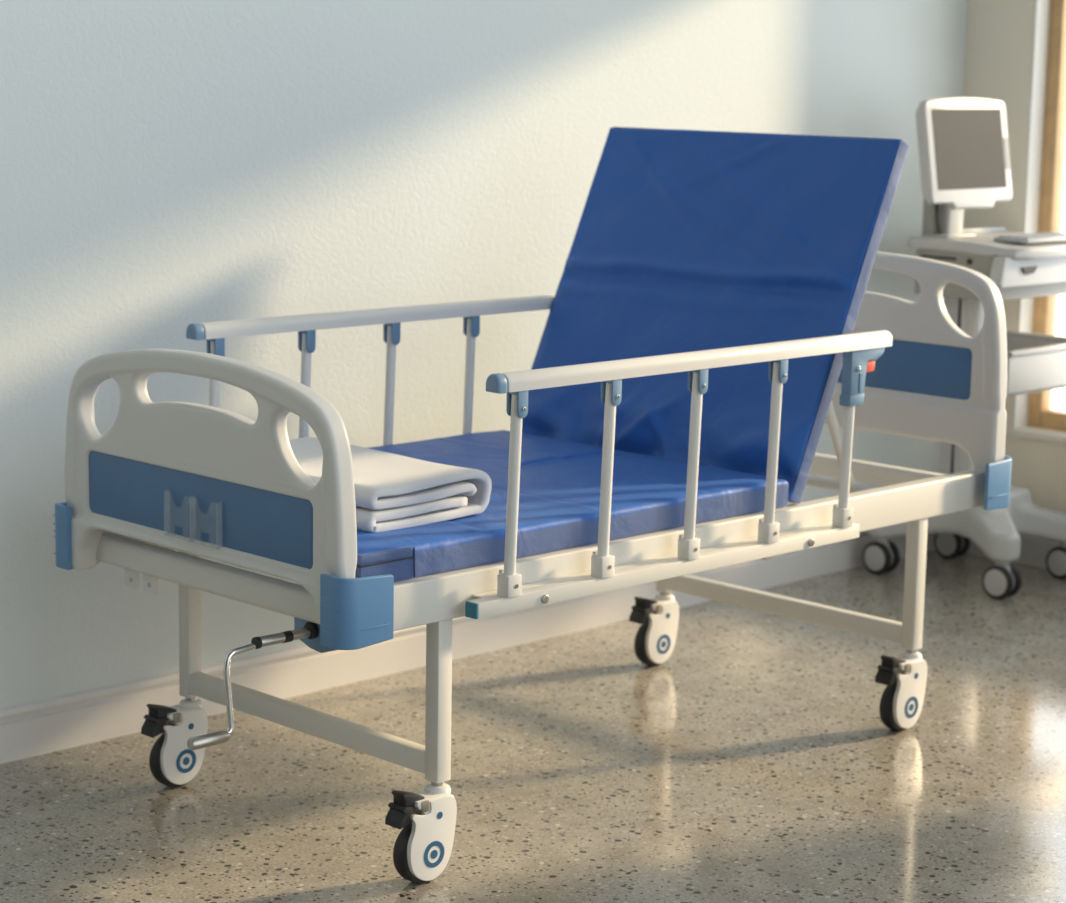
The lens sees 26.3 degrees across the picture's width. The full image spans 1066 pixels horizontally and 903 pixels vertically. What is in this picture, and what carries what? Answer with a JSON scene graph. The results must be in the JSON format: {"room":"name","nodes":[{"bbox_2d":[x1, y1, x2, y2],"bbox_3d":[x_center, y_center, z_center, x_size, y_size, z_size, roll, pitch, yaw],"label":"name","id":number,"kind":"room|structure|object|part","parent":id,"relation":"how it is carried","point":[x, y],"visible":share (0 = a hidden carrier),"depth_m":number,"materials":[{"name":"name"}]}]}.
{"room":"hospital room","nodes":[
{"label":"hospital room","id":0,"kind":"room"},
{"bbox_2d":[0,0,966,707],"bbox_3d":[-1.996,-0.841,3.954,9.290,3.300,0.150,-8,13,-44],"label":"wall","id":1,"kind":"structure","parent":0,"point":[167,166],"depth_m":5.40,"materials":[{"name":"white paint"}]},
{"bbox_2d":[0,531,935,763],"bbox_3d":[-1.966,0.738,4.161,9.290,0.120,0.016,-8,13,-44],"label":"baseboard","id":2,"kind":"structure","parent":1,"relation":"attached to","point":[34,728],"depth_m":5.64,"materials":[{"name":"white paint"}]},
{"bbox_2d":[0,549,1065,902],"bbox_3d":[1.228,1.330,1.648,10.200,0.100,8.176,-8,13,-44],"label":"floor","id":3,"kind":"structure","parent":0,"point":[758,762],"depth_m":4.89,"materials":[{"name":"stone"}]},
{"bbox_2d":[53,252,1011,883],"bbox_3d":[0.002,0.028,4.955,2.287,1.323,1.015,-8,13,-44],"label":"hospital bed","id":4,"kind":"object","parent":3,"relation":"on","point":[195,480],"visible":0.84,"depth_m":4.53,"materials":[{"name":"white plastic"}]},
{"bbox_3d":[-0.199,0.082,5.332,1.977,0.084,0.040,-8,13,-44],"label":"frame rail","id":5,"kind":"part","parent":4,"relation":"part of","materials":[{"name":"white metal"}]},
{"bbox_3d":[-0.722,0.358,4.807,0.036,0.323,0.036,-8,13,-44],"label":"leg","id":6,"kind":"part","parent":4,"relation":"part of","materials":[{"name":"white paint"}]},
{"bbox_3d":[-0.725,0.529,4.836,0.025,0.029,0.025,-8,13,-44],"label":"swivel stem","id":7,"kind":"part","parent":4,"relation":"part of","materials":[{"name":"silver metal"}]},
{"bbox_3d":[-0.625,0.103,4.302,0.029,0.127,0.705,-8,13,-44],"label":"inset panel","id":8,"kind":"part","parent":4,"relation":"part of","materials":[{"name":"blue plastic"}]},
{"bbox_3d":[-0.624,0.052,4.293,0.056,0.478,0.866,-8,13,-44],"label":"footboard","id":9,"kind":"part","parent":4,"relation":"part of","materials":[{"name":"white plastic"}]},
{"bbox_3d":[-0.691,-0.071,4.937,0.036,0.351,0.022,-8,13,-44],"label":"post","id":10,"kind":"part","parent":4,"relation":"part of","materials":[{"name":"white metal"}]},
{"bbox_3d":[-0.515,0.423,4.071,0.111,0.166,0.012,-8,13,-44],"label":"crank handle","id":11,"kind":"part","parent":4,"relation":"part of","materials":[{"name":"silver metal"}]},
{"bbox_3d":[-0.511,-0.097,5.113,0.036,0.351,0.022,-8,13,-44],"label":"post","id":12,"kind":"part","parent":4,"relation":"part of","materials":[{"name":"white metal"}]},
{"bbox_3d":[-0.281,-0.322,5.304,1.212,0.034,0.037,-8,13,-44],"label":"rail","id":13,"kind":"part","parent":4,"relation":"part of","materials":[{"name":"white metal"}]},
{"bbox_3d":[-0.333,-0.123,5.289,0.036,0.351,0.022,-8,13,-44],"label":"post","id":14,"kind":"part","parent":4,"relation":"part of","materials":[{"name":"white metal"}]},
{"bbox_3d":[-0.179,0.629,4.295,0.025,0.029,0.025,-8,13,-44],"label":"swivel stem","id":15,"kind":"part","parent":4,"relation":"part of","materials":[{"name":"silver metal"}]},
{"bbox_3d":[-0.176,0.459,4.267,0.036,0.323,0.036,-8,13,-44],"label":"leg","id":16,"kind":"part","parent":4,"relation":"part of","materials":[{"name":"white paint"}]},
{"bbox_3d":[-0.153,-0.150,5.464,0.036,0.351,0.022,-8,13,-44],"label":"post","id":17,"kind":"part","parent":4,"relation":"part of","materials":[{"name":"white metal"}]},
{"bbox_2d":[497,569,521,597],"bbox_3d":[-0.046,0.245,4.252,0.036,0.046,0.038,-8,13,-44],"label":"socket","id":18,"kind":"object","parent":4,"relation":"attached to","point":[509,582],"depth_m":4.24,"materials":[{"name":"white paint"}]},
{"bbox_3d":[-0.036,0.061,4.224,0.036,0.351,0.022,-8,13,-44],"label":"post","id":19,"kind":"part","parent":4,"relation":"part of","materials":[{"name":"white metal"}]},
{"bbox_2d":[591,551,614,578],"bbox_3d":[0.133,0.219,4.428,0.036,0.046,0.038,-8,13,-44],"label":"socket","id":20,"kind":"object","parent":4,"relation":"attached to","point":[602,563],"depth_m":4.41,"materials":[{"name":"white paint"}]},
{"bbox_3d":[0.143,0.035,4.400,0.036,0.351,0.022,-8,13,-44],"label":"post","id":21,"kind":"part","parent":4,"relation":"part of","materials":[{"name":"white metal"}]},
{"bbox_2d":[355,127,908,581],"bbox_3d":[-0.046,-0.280,4.882,1.601,0.787,0.890,-8,13,-44],"label":"mattress","id":22,"kind":"object","parent":4,"relation":"on","point":[684,240],"visible":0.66,"depth_m":5.17,"materials":[{"name":"blue leather"}]},
{"bbox_2d":[289,437,491,532],"bbox_3d":[-0.373,0.060,4.511,0.332,0.097,0.511,-8,13,-44],"label":"folded blanket","id":23,"kind":"object","parent":22,"relation":"on","point":[393,491],"visible":0.52,"depth_m":4.37,"materials":[{"name":"white fabric"}]},
{"bbox_3d":[0.343,0.201,5.852,0.036,0.323,0.036,-8,13,-44],"label":"leg","id":24,"kind":"part","parent":4,"relation":"part of","materials":[{"name":"white paint"}]},
{"bbox_2d":[677,534,699,560],"bbox_3d":[0.312,0.192,4.604,0.036,0.046,0.038,-8,13,-44],"label":"socket","id":25,"kind":"object","parent":4,"relation":"attached to","point":[688,545],"depth_m":4.59,"materials":[{"name":"white paint"}]},
{"bbox_3d":[0.374,0.188,4.763,1.977,0.084,0.040,-8,13,-44],"label":"frame rail","id":26,"kind":"part","parent":4,"relation":"part of","materials":[{"name":"white metal"}]},
{"bbox_3d":[0.322,0.008,4.575,0.036,0.351,0.022,-8,13,-44],"label":"post","id":27,"kind":"part","parent":4,"relation":"part of","materials":[{"name":"white metal"}]},
{"bbox_3d":[0.357,-0.188,4.574,1.166,0.034,0.037,-8,13,-44],"label":"rail","id":28,"kind":"part","parent":4,"relation":"part of","materials":[{"name":"white metal"}]},
{"bbox_2d":[758,518,779,543],"bbox_3d":[0.491,0.166,4.779,0.036,0.046,0.038,-8,13,-44],"label":"socket","id":29,"kind":"object","parent":4,"relation":"attached to","point":[768,530],"depth_m":4.76,"materials":[{"name":"white paint"}]},
{"bbox_3d":[0.501,-0.018,4.751,0.036,0.351,0.022,-8,13,-44],"label":"post","id":30,"kind":"part","parent":4,"relation":"part of","materials":[{"name":"white metal"}]},
{"bbox_2d":[832,504,852,527],"bbox_3d":[0.670,0.139,4.955,0.036,0.046,0.038,-8,13,-44],"label":"socket","id":31,"kind":"object","parent":4,"relation":"attached to","point":[842,517],"depth_m":4.94,"materials":[{"name":"white paint"}]},
{"bbox_3d":[0.678,0.007,4.934,0.032,0.246,0.022,-8,13,-44],"label":"post","id":32,"kind":"part","parent":4,"relation":"part of","materials":[{"name":"white metal"}]},
{"bbox_3d":[0.806,-0.230,5.684,0.029,0.127,0.705,-8,13,-44],"label":"inset panel","id":33,"kind":"part","parent":4,"relation":"part of","materials":[{"name":"blue plastic"}]},
{"bbox_3d":[0.885,0.472,5.340,0.025,0.029,0.025,-8,13,-44],"label":"swivel stem","id":34,"kind":"part","parent":4,"relation":"part of","materials":[{"name":"silver metal"}]},
{"bbox_3d":[0.888,0.301,5.311,0.036,0.323,0.036,-8,13,-44],"label":"leg","id":35,"kind":"part","parent":4,"relation":"part of","materials":[{"name":"white paint"}]},
{"bbox_3d":[0.806,-0.227,5.684,0.056,0.547,0.866,-8,13,-44],"label":"headboard","id":36,"kind":"part","parent":4,"relation":"part of","materials":[{"name":"white plastic"}]},
{"bbox_2d":[862,226,1065,598],"bbox_3d":[1.369,-0.137,6.894,0.525,1.052,0.553,-8,13,-44],"label":"equipment cart","id":37,"kind":"object","parent":3,"relation":"on","point":[1036,362],"visible":0.69,"depth_m":6.72,"materials":[{"name":"white plastic"},{"name":"painted metal"},{"name":"black rubber"}]},
{"bbox_2d":[916,97,1012,237],"bbox_3d":[1.235,-0.836,6.716,0.412,0.412,0.165,-8,13,-44],"label":"monitor","id":38,"kind":"object","parent":37,"relation":"on","point":[964,156],"visible":1,"depth_m":6.67,"materials":[{"name":"grey plastic"}]},
{"bbox_2d":[908,226,1065,259],"bbox_3d":[1.415,-0.620,6.787,0.490,0.062,0.386,-8,13,-44],"label":"countertop","id":39,"kind":"structure","parent":37,"relation":"on","point":[983,243],"depth_m":6.64,"materials":[{"name":"grey plastic"}]},
{"bbox_3d":[1.492,-0.536,6.688,0.490,0.088,0.045,-8,13,-44],"label":"drawer","id":40,"kind":"part","parent":37,"relation":"part of","materials":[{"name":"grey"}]},
{"bbox_3d":[1.433,-0.523,6.595,0.080,0.020,0.008,-8,13,-44],"label":"drawer handle","id":41,"kind":"part","parent":37,"relation":"part of","materials":[{"name":"grey plastic"}]},
{"bbox_2d":[994,232,1065,243],"bbox_3d":[1.499,-0.632,6.737,0.315,0.016,0.120,-8,13,-44],"label":"keyboard","id":42,"kind":"object","parent":37,"relation":"on","point":[1031,238],"visible":1,"depth_m":6.66,"materials":[{"name":"grey plastic"}]},
{"bbox_2d":[963,0,1065,512],"bbox_3d":[4.250,-0.806,4.406,0.200,3.300,8.326,-8,13,-44],"label":"wall","id":43,"kind":"structure","parent":0,"point":[999,38],"depth_m":7.08,"materials":[{"name":"beige paint"}]},
{"bbox_2d":[967,535,1058,567],"bbox_3d":[4.204,0.783,4.537,0.016,0.120,8.159,-8,13,-44],"label":"baseboard","id":44,"kind":"structure","parent":43,"relation":"attached to","point":[1033,550],"depth_m":7.15,"materials":[{"name":"white paint"}]},
{"bbox_2d":[1007,0,1065,444],"bbox_3d":[2.308,-0.819,6.276,0.090,1.845,2.195,-8,13,-44],"label":"trim","id":45,"kind":"structure","parent":43,"relation":"attached to","point":[1020,429],"depth_m":7.05,"materials":[{"name":"white paint"}]},
{"bbox_2d":[1027,0,1065,431],"bbox_3d":[2.358,-0.838,6.330,0.060,1.825,2.165,-8,13,-44],"label":"window","id":46,"kind":"structure","parent":43,"relation":"in","point":[1040,413],"depth_m":7.06,"materials":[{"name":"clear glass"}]}
]}

